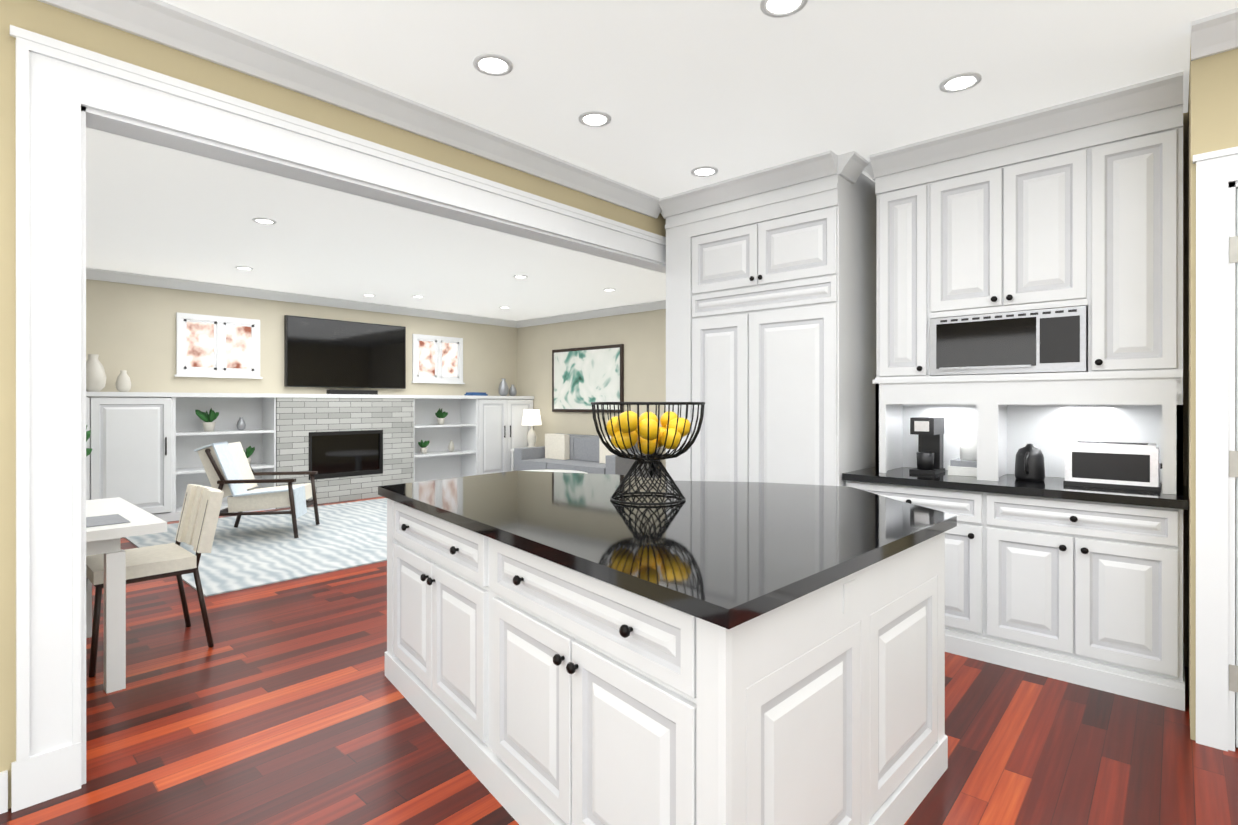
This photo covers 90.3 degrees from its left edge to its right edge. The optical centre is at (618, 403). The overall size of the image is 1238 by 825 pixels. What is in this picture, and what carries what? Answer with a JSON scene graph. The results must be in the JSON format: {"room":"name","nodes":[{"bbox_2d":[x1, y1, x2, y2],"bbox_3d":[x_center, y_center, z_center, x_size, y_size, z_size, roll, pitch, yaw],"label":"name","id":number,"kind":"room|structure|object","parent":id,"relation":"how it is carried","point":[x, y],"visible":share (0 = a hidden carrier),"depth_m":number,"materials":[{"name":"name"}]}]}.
{"room":"kitchen","nodes":[
{"label":"kitchen","id":0,"kind":"room"},
{"bbox_2d":[86,279,516,395],"bbox_3d":[-5.131,-0.071,7.620,0.150,2.800,9.950,0,0,42],"label":"wall","id":1,"kind":"structure","parent":0,"point":[131,329],"depth_m":7.76,"materials":[{"name":"beige paint"}]},
{"bbox_2d":[174,312,262,378],"bbox_3d":[-4.957,-0.699,7.657,0.048,0.765,0.940,0,0,42],"label":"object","id":2,"kind":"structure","parent":1,"relation":"in","point":[209,346],"depth_m":7.63,"materials":[{"name":"white paper"}]},
{"bbox_2d":[86,267,516,327],"bbox_3d":[-5.089,-1.415,7.480,0.100,0.112,9.800,0,0,42],"label":"crown molding","id":3,"kind":"structure","parent":1,"relation":"attached to","point":[91,273],"depth_m":8.09,"materials":[{"name":"white wood"}]},
{"bbox_2d":[284,315,405,388],"bbox_3d":[-3.870,-0.697,8.839,0.070,0.950,1.710,0,0,42],"label":"tv","id":4,"kind":"object","parent":1,"relation":"attached to","point":[319,352],"visible":1,"depth_m":8.73,"materials":[{"name":"black plastic"}]},
{"bbox_2d":[411,334,464,383],"bbox_3d":[-2.904,-0.700,9.926,0.048,0.765,0.940,0,0,42],"label":"wall art","id":5,"kind":"object","parent":1,"relation":"in","point":[437,359],"depth_m":9.90,"materials":[{"name":"white paper"}]},
{"bbox_2d":[0,0,665,808],"bbox_3d":[-0.679,-0.068,3.590,0.140,2.800,9.950,0,0,42],"label":"wall","id":6,"kind":"structure","parent":0,"point":[36,16],"depth_m":2.13,"materials":[{"name":"beige paint"}]},
{"bbox_2d":[0,770,7,813],"bbox_3d":[-2.980,1.269,0.933,0.015,0.130,2.920,0,0,42],"label":"baseboard","id":7,"kind":"structure","parent":6,"relation":"attached to","point":[3,791],"depth_m":2.00,"materials":[{"name":"white wood"}]},
{"bbox_2d":[10,25,665,812],"bbox_3d":[-0.682,0.052,3.575,0.204,2.560,4.074,0,0,42],"label":"trim","id":8,"kind":"structure","parent":6,"relation":"attached to","point":[66,93],"depth_m":2.12,"materials":[{"name":"white wood"}]},
{"bbox_2d":[37,0,660,218],"bbox_3d":[-1.812,-1.411,2.160,0.100,0.112,6.310,0,0,42],"label":"crown molding","id":9,"kind":"structure","parent":6,"relation":"attached to","point":[187,32],"depth_m":2.74,"materials":[{"name":"white wood"}]},
{"bbox_2d":[517,309,665,479],"bbox_3d":[0.385,-0.072,9.236,5.860,2.800,0.150,0,0,42],"label":"wall","id":10,"kind":"structure","parent":0,"point":[641,336],"depth_m":9.85,"materials":[{"name":"beige paint"}]},
{"bbox_2d":[552,344,623,412],"bbox_3d":[-0.533,-0.378,9.936,1.600,1.050,0.038,0,0,42],"label":"wall art","id":11,"kind":"object","parent":10,"relation":"attached to","point":[583,378],"visible":0.93,"depth_m":9.89,"materials":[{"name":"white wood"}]},
{"bbox_2d":[517,300,665,327],"bbox_3d":[0.301,-1.416,9.143,5.640,0.112,0.100,0,0,42],"label":"crown molding","id":12,"kind":"structure","parent":10,"relation":"attached to","point":[661,304],"depth_m":9.74,"materials":[{"name":"white wood"}]},
{"bbox_2d":[0,497,1237,824],"bbox_3d":[-0.492,1.382,3.321,12.800,0.100,10.100,0,0,42],"label":"floor","id":13,"kind":"structure","parent":0,"point":[282,703],"depth_m":2.43,"materials":[{"name":"brown wood"}]},
{"bbox_2d":[86,425,91,456],"bbox_3d":[-5.445,0.666,5.970,0.568,1.329,0.523,0,0,42],"label":"floor plant","id":14,"kind":"object","parent":13,"relation":"on","point":[88,451],"depth_m":6.03,"materials":[{"name":"plant"}]},
{"bbox_2d":[86,396,93,499],"bbox_3d":[-5.906,0.630,6.299,0.470,1.400,0.704,0,0,42],"label":"base cabinet","id":15,"kind":"object","parent":13,"relation":"on","point":[89,399],"depth_m":6.41,"materials":[{"name":"white wood"}]},
{"bbox_2d":[86,354,105,391],"bbox_3d":[-5.625,-0.321,6.590,0.220,0.400,0.220,0,0,42],"label":"vase","id":16,"kind":"object","parent":15,"relation":"on","point":[95,377],"visible":0.75,"depth_m":6.54,"materials":[{"name":"ceramic"}]},
{"bbox_2d":[86,497,166,693],"bbox_3d":[-3.252,0.950,2.582,1.160,0.765,2.000,0,0,42],"label":"dining table","id":17,"kind":"object","parent":13,"relation":"on","point":[105,540],"visible":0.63,"depth_m":2.86,"materials":[{"name":"white wood"}]},
{"bbox_2d":[86,514,129,526],"bbox_3d":[-2.566,0.564,2.877,0.300,0.004,0.400,0,0,42],"label":"placemat","id":18,"kind":"object","parent":17,"relation":"on","point":[103,520],"visible":0.29,"depth_m":2.95,"materials":[{"name":"grey fabric"}]},
{"bbox_2d":[94,396,177,521],"bbox_3d":[-5.428,0.629,6.828,0.470,1.400,0.723,0,0,42],"label":"base cabinet","id":19,"kind":"object","parent":13,"relation":"on","point":[143,455],"depth_m":6.71,"materials":[{"name":"white wood"}]},
{"bbox_2d":[115,370,130,391],"bbox_3d":[-5.473,-0.242,6.803,0.140,0.240,0.140,0,0,42],"label":"vase","id":20,"kind":"object","parent":19,"relation":"on","point":[123,383],"visible":0.96,"depth_m":6.76,"materials":[{"name":"ceramic"}]},
{"bbox_2d":[86,484,223,677],"bbox_3d":[-2.541,0.908,3.367,0.480,0.852,0.605,0,0,42],"label":"dining chair","id":21,"kind":"object","parent":13,"relation":"on","point":[198,520],"visible":0.92,"depth_m":3.34,"materials":[{"name":"beige fabric"}]},
{"bbox_2d":[124,498,386,596],"bbox_3d":[-2.532,1.323,6.954,3.200,0.011,4.450,0,0,42],"label":"rug","id":22,"kind":"object","parent":13,"relation":"on","point":[250,551],"visible":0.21,"depth_m":5.71,"materials":[{"name":"fabric"}]},
{"bbox_2d":[194,441,319,537],"bbox_3d":[-3.632,0.846,6.237,0.932,0.932,0.730,0,0,-10],"label":"armchair","id":23,"kind":"object","parent":22,"relation":"on","point":[229,471],"visible":0.94,"depth_m":5.98,"materials":[{"name":"beige fabric"}]},
{"bbox_2d":[523,469,585,472],"bbox_3d":[-0.922,1.101,7.689,1.100,0.430,1.100,0,0,42],"label":"coffee table","id":24,"kind":"object","parent":22,"relation":"on","point":[565,471],"visible":0.08,"depth_m":7.99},
{"bbox_2d":[178,396,481,519],"bbox_3d":[-3.819,0.628,8.605,0.470,1.400,4.118,0,0,42],"label":"built-in shelves","id":25,"kind":"object","parent":13,"relation":"on","point":[462,425],"depth_m":7.98,"materials":[{"name":"white wood"}]},
{"bbox_2d":[195,408,218,431],"bbox_3d":[-4.952,0.197,7.402,0.197,0.282,0.278,0,0,42],"label":"potted plant","id":26,"kind":"object","parent":25,"relation":"on","point":[209,419],"visible":0.98,"depth_m":7.37,"materials":[{"name":"plant"}]},
{"bbox_2d":[236,417,245,429],"bbox_3d":[-4.710,0.258,7.677,0.100,0.160,0.100,0,0,42],"label":"vase","id":27,"kind":"object","parent":25,"relation":"on","point":[241,425],"visible":0.98,"depth_m":7.65,"materials":[{"name":"silver metal"}]},
{"bbox_2d":[243,446,254,463],"bbox_3d":[-4.672,0.655,7.685,0.171,0.246,0.214,0,0,42],"label":"potted plant","id":28,"kind":"object","parent":25,"relation":"on","point":[249,451],"visible":0.6,"depth_m":7.71,"materials":[{"name":"plant"}]},
{"bbox_2d":[327,390,377,394],"bbox_3d":[-3.788,-0.155,8.764,0.100,0.064,0.690,0,0,42],"label":"soundbar","id":29,"kind":"object","parent":25,"relation":"on","point":[372,392],"visible":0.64,"depth_m":8.72,"materials":[{"name":"black plastic"}]},
{"bbox_2d":[418,440,429,453],"bbox_3d":[-3.013,0.666,9.523,0.156,0.220,0.144,0,0,42],"label":"potted plant","id":30,"kind":"object","parent":25,"relation":"on","point":[423,445],"visible":1,"depth_m":9.49,"materials":[{"name":"plant"}]},
{"bbox_2d":[435,408,447,424],"bbox_3d":[-2.827,0.205,9.756,0.184,0.263,0.183,0,0,42],"label":"potted plant","id":31,"kind":"object","parent":25,"relation":"on","point":[440,415],"visible":1,"depth_m":9.71,"materials":[{"name":"plant"}]},
{"bbox_2d":[448,440,453,451],"bbox_3d":[-2.696,0.686,9.901,0.100,0.180,0.100,0,0,42],"label":"vase","id":32,"kind":"object","parent":25,"relation":"on","point":[451,446],"visible":1,"depth_m":9.87,"materials":[{"name":"ceramic"}]},
{"bbox_2d":[464,392,487,395],"bbox_3d":[-2.368,-0.151,10.211,0.230,0.054,0.300,0,0,42],"label":"books","id":33,"kind":"object","parent":25,"relation":"on","point":[476,393],"visible":0.82,"depth_m":10.12,"materials":[{"name":"blue paper"}]},
{"bbox_2d":[276,398,413,508],"bbox_3d":[-3.837,0.629,8.580,0.476,1.398,1.870,0,0,42],"label":"fireplace","id":34,"kind":"object","parent":13,"relation":"on","point":[348,449],"visible":0.85,"depth_m":8.38,"materials":[{"name":"brick"}]},
{"bbox_2d":[482,396,532,474],"bbox_3d":[-2.061,0.627,10.547,0.470,1.400,1.170,0,0,42],"label":"base cabinet","id":35,"kind":"object","parent":13,"relation":"on","point":[503,430],"depth_m":10.31,"materials":[{"name":"white wood"}]},
{"bbox_2d":[498,378,508,395],"bbox_3d":[-1.988,-0.274,10.608,0.180,0.300,0.180,0,0,42],"label":"vase","id":36,"kind":"object","parent":35,"relation":"on","point":[503,389],"visible":0.9,"depth_m":10.55,"materials":[{"name":"silver metal"}]},
{"bbox_2d":[509,385,516,395],"bbox_3d":[-1.863,-0.225,10.792,0.140,0.200,0.140,0,0,42],"label":"vase","id":37,"kind":"object","parent":35,"relation":"on","point":[512,391],"visible":0.92,"depth_m":10.75,"materials":[{"name":"silver metal"}]},
{"bbox_2d":[510,449,513,470],"bbox_3d":[-1.465,1.047,10.338,0.500,0.560,0.500,0,0,42],"label":"side table","id":38,"kind":"object","parent":13,"relation":"on","point":[512,459],"visible":0.12,"depth_m":10.30,"materials":[{"name":"white wood"}]},
{"bbox_2d":[522,409,541,446],"bbox_3d":[-1.465,0.436,10.338,0.340,0.660,0.340,0,0,42],"label":"table lamp","id":39,"kind":"object","parent":38,"relation":"on","point":[531,417],"visible":0.85,"depth_m":10.25,"materials":[{"name":"fabric"}]},
{"bbox_2d":[514,433,657,478],"bbox_3d":[-0.544,0.908,9.262,2.150,0.840,0.940,0,0,42],"label":"sofa","id":40,"kind":"object","parent":13,"relation":"on","point":[591,454],"visible":0.54,"depth_m":9.31,"materials":[{"name":"grey fabric"}]},
{"bbox_2d":[385,535,947,824],"bbox_3d":[0.041,0.890,2.686,2.305,0.884,1.873,0,0,42],"label":"kitchen island","id":41,"kind":"object","parent":13,"relation":"on","point":[563,648],"depth_m":1.73,"materials":[{"name":"white wood"}]},
{"bbox_2d":[378,471,956,638],"bbox_3d":[0.040,0.428,2.685,2.358,0.040,1.934,0,0,42],"label":"island countertop","id":42,"kind":"structure","parent":41,"relation":"on","point":[748,559],"depth_m":1.98,"materials":[{"name":"black stone"}]},
{"bbox_2d":[591,402,704,504],"bbox_3d":[0.122,0.200,2.604,0.483,0.411,0.483,0,0,42],"label":"fruit bowl","id":43,"kind":"object","parent":42,"relation":"on","point":[655,459],"visible":0.98,"depth_m":2.52,"materials":[{"name":"black metal"}]},
{"bbox_2d":[606,411,690,454],"bbox_3d":[0.125,0.124,2.608,0.314,0.188,0.401,0,0,42],"label":"lemons","id":44,"kind":"object","parent":43,"relation":"in","point":[643,424],"visible":0.77,"depth_m":2.52,"materials":[{"name":"yellow food"}]},
{"bbox_2d":[662,195,689,480],"bbox_3d":[0.645,-0.067,4.666,0.220,2.796,0.672,0,0,42],"label":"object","id":45,"kind":"object","parent":13,"relation":"on","point":[676,211],"depth_m":4.41,"materials":[{"name":"white wood"}]},
{"bbox_2d":[690,151,881,485],"bbox_3d":[1.120,-0.067,4.237,1.060,2.796,0.672,0,0,42],"label":"tall cabinet","id":46,"kind":"object","parent":13,"relation":"on","point":[808,297],"depth_m":3.91,"materials":[{"name":"white wood"}]},
{"bbox_2d":[842,479,985,661],"bbox_3d":[1.819,0.895,3.655,0.733,0.874,0.597,0,0,42],"label":"base cabinet","id":47,"kind":"object","parent":13,"relation":"on","point":[965,543],"depth_m":3.26,"materials":[{"name":"white wood"}]},
{"bbox_2d":[986,495,1184,710],"bbox_3d":[2.372,0.895,3.154,0.760,0.874,0.597,0,0,42],"label":"base cabinet","id":48,"kind":"object","parent":13,"relation":"on","point":[1090,595],"depth_m":2.90,"materials":[{"name":"white wood"}]},
{"bbox_2d":[842,467,1187,510],"bbox_3d":[2.096,0.437,3.384,1.508,0.040,0.628,0,0,42],"label":"countertop","id":49,"kind":"structure","parent":48,"relation":"on","point":[1174,496],"depth_m":3.13,"materials":[{"name":"black stone"}]},
{"bbox_2d":[909,417,944,474],"bbox_3d":[1.858,0.251,3.712,0.140,0.330,0.225,0,0,42],"label":"coffee maker","id":50,"kind":"object","parent":49,"relation":"on","point":[929,431],"visible":1,"depth_m":3.67,"materials":[{"name":"black plastic"}]},
{"bbox_2d":[948,437,976,476],"bbox_3d":[2.043,0.308,3.588,0.180,0.216,0.200,0,0,42],"label":"towel stack","id":51,"kind":"object","parent":49,"relation":"on","point":[965,464],"visible":0.81,"depth_m":3.54,"materials":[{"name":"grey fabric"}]},
{"bbox_2d":[1015,444,1044,480],"bbox_3d":[2.223,0.318,3.340,0.140,0.195,0.186,0,0,42],"label":"kettle","id":52,"kind":"object","parent":49,"relation":"on","point":[1029,463],"visible":1,"depth_m":3.30,"materials":[{"name":"black metal"}]},
{"bbox_2d":[1063,441,1161,491],"bbox_3d":[2.490,0.307,3.103,0.385,0.218,0.230,0,0,42],"label":"toaster oven","id":53,"kind":"object","parent":49,"relation":"on","point":[1125,465],"visible":0.94,"depth_m":3.02,"materials":[{"name":"silver metal"}]},
{"bbox_2d":[86,0,1237,320],"bbox_3d":[-0.492,-1.518,3.319,12.800,0.100,10.100,0,0,42],"label":"ceiling","id":54,"kind":"structure","parent":0,"point":[676,90],"depth_m":2.99,"materials":[{"name":"white paint"}]},
{"bbox_2d":[235,266,252,269],"bbox_3d":[-4.066,-1.466,6.688,0.170,0.008,0.170,0,0,42],"label":"recessed light","id":55,"kind":"object","parent":54,"relation":"in","point":[243,268],"visible":0.98,"depth_m":6.68,"materials":[{"name":"white"}]},
{"bbox_2d":[252,218,276,224],"bbox_3d":[-2.854,-1.464,4.957,0.170,0.008,0.170,0,0,42],"label":"recessed light","id":56,"kind":"object","parent":54,"relation":"in","point":[264,221],"visible":0.96,"depth_m":4.95,"materials":[{"name":"white"}]},
{"bbox_2d":[473,53,512,75],"bbox_3d":[-0.545,-1.463,2.665,0.170,0.008,0.170,0,0,42],"label":"recessed light","id":57,"kind":"object","parent":54,"relation":"in","point":[492,64],"visible":1,"depth_m":2.66,"materials":[{"name":"white plastic"}]},
{"bbox_2d":[513,275,527,277],"bbox_3d":[-1.143,-1.466,7.145,0.170,0.008,0.170,0,0,42],"label":"recessed light","id":58,"kind":"object","parent":54,"relation":"in","point":[519,276],"visible":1,"depth_m":7.13,"materials":[{"name":"white"}]},
{"bbox_2d":[579,111,610,126],"bbox_3d":[-0.124,-1.463,3.175,0.170,0.008,0.170,0,0,42],"label":"recessed light","id":59,"kind":"object","parent":54,"relation":"in","point":[594,118],"visible":1,"depth_m":3.17,"materials":[{"name":"white"}]},
{"bbox_2d":[603,288,615,290],"bbox_3d":[-0.122,-1.466,7.975,0.170,0.008,0.170,0,0,42],"label":"recessed light","id":60,"kind":"object","parent":54,"relation":"in","point":[608,289],"visible":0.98,"depth_m":7.95,"materials":[{"name":"white"}]},
{"bbox_2d":[691,166,717,176],"bbox_3d":[0.541,-1.464,3.894,0.170,0.008,0.170,0,0,42],"label":"recessed light","id":61,"kind":"object","parent":54,"relation":"in","point":[704,171],"visible":0.98,"depth_m":3.89,"materials":[{"name":"white"}]},
{"bbox_2d":[760,0,807,17],"bbox_3d":[0.602,-1.462,2.248,0.170,0.008,0.170,0,0,42],"label":"recessed light","id":62,"kind":"object","parent":54,"relation":"in","point":[778,8],"visible":1,"depth_m":2.27,"materials":[{"name":"white"}]},
{"bbox_2d":[939,72,981,92],"bbox_3d":[1.558,-1.463,2.812,0.170,0.008,0.170,0,0,42],"label":"recessed light","id":63,"kind":"object","parent":54,"relation":"in","point":[960,82],"visible":1,"depth_m":2.81,"materials":[{"name":"white"}]},
{"bbox_2d":[1183,45,1237,740],"bbox_3d":[2.812,-0.068,2.635,6.680,2.800,1.020,0,0,42],"label":"wall","id":64,"kind":"structure","parent":0,"point":[1210,120],"depth_m":2.44,"materials":[{"name":"beige paint"}]},
{"bbox_2d":[870,143,953,386],"bbox_3d":[1.803,-0.796,3.769,0.300,1.336,0.448,0,0,42],"label":"upper cabinet","id":65,"kind":"object","parent":64,"relation":"attached to","point":[900,191],"depth_m":3.60,"materials":[{"name":"white wood"}]},
{"bbox_2d":[930,103,1081,318],"bbox_3d":[2.181,-0.974,3.426,0.720,0.981,0.448,0,0,42],"label":"upper cabinet","id":66,"kind":"object","parent":64,"relation":"attached to","point":[1006,198],"depth_m":3.24,"materials":[{"name":"white wood"}]},
{"bbox_2d":[930,306,1087,375],"bbox_3d":[2.152,-0.319,3.395,0.708,0.321,0.420,0,0,42],"label":"microwave","id":67,"kind":"object","parent":66,"relation":"in","point":[1053,340],"visible":0.98,"depth_m":3.23,"materials":[{"name":"silver metal"}]},
{"bbox_2d":[1082,75,1182,382],"bbox_3d":[2.576,-0.796,3.069,0.345,1.336,0.448,0,0,42],"label":"upper cabinet","id":68,"kind":"object","parent":64,"relation":"attached to","point":[1132,140],"depth_m":2.90,"materials":[{"name":"white wood"}]},
{"bbox_2d":[1191,7,1237,60],"bbox_3d":[3.573,-1.411,1.191,3.615,0.112,0.100,0,0,42],"label":"crown molding","id":69,"kind":"structure","parent":64,"relation":"attached to","point":[1217,33],"depth_m":2.35,"materials":[{"name":"white wood"}]},
{"bbox_2d":[1193,146,1237,751],"bbox_3d":[2.691,0.180,2.121,1.050,2.305,0.155,0,0,42],"label":"door frame","id":70,"kind":"structure","parent":64,"relation":"attached to","point":[1216,452],"depth_m":2.38,"materials":[{"name":"white wood"}]},
{"bbox_2d":[1236,188,1237,747],"bbox_3d":[2.683,0.249,2.111,0.804,2.148,0.040,0,0,42],"label":"door","id":71,"kind":"structure","parent":64,"relation":"in","point":[1237,477],"depth_m":2.37,"materials":[{"name":"white wood"}]}
]}

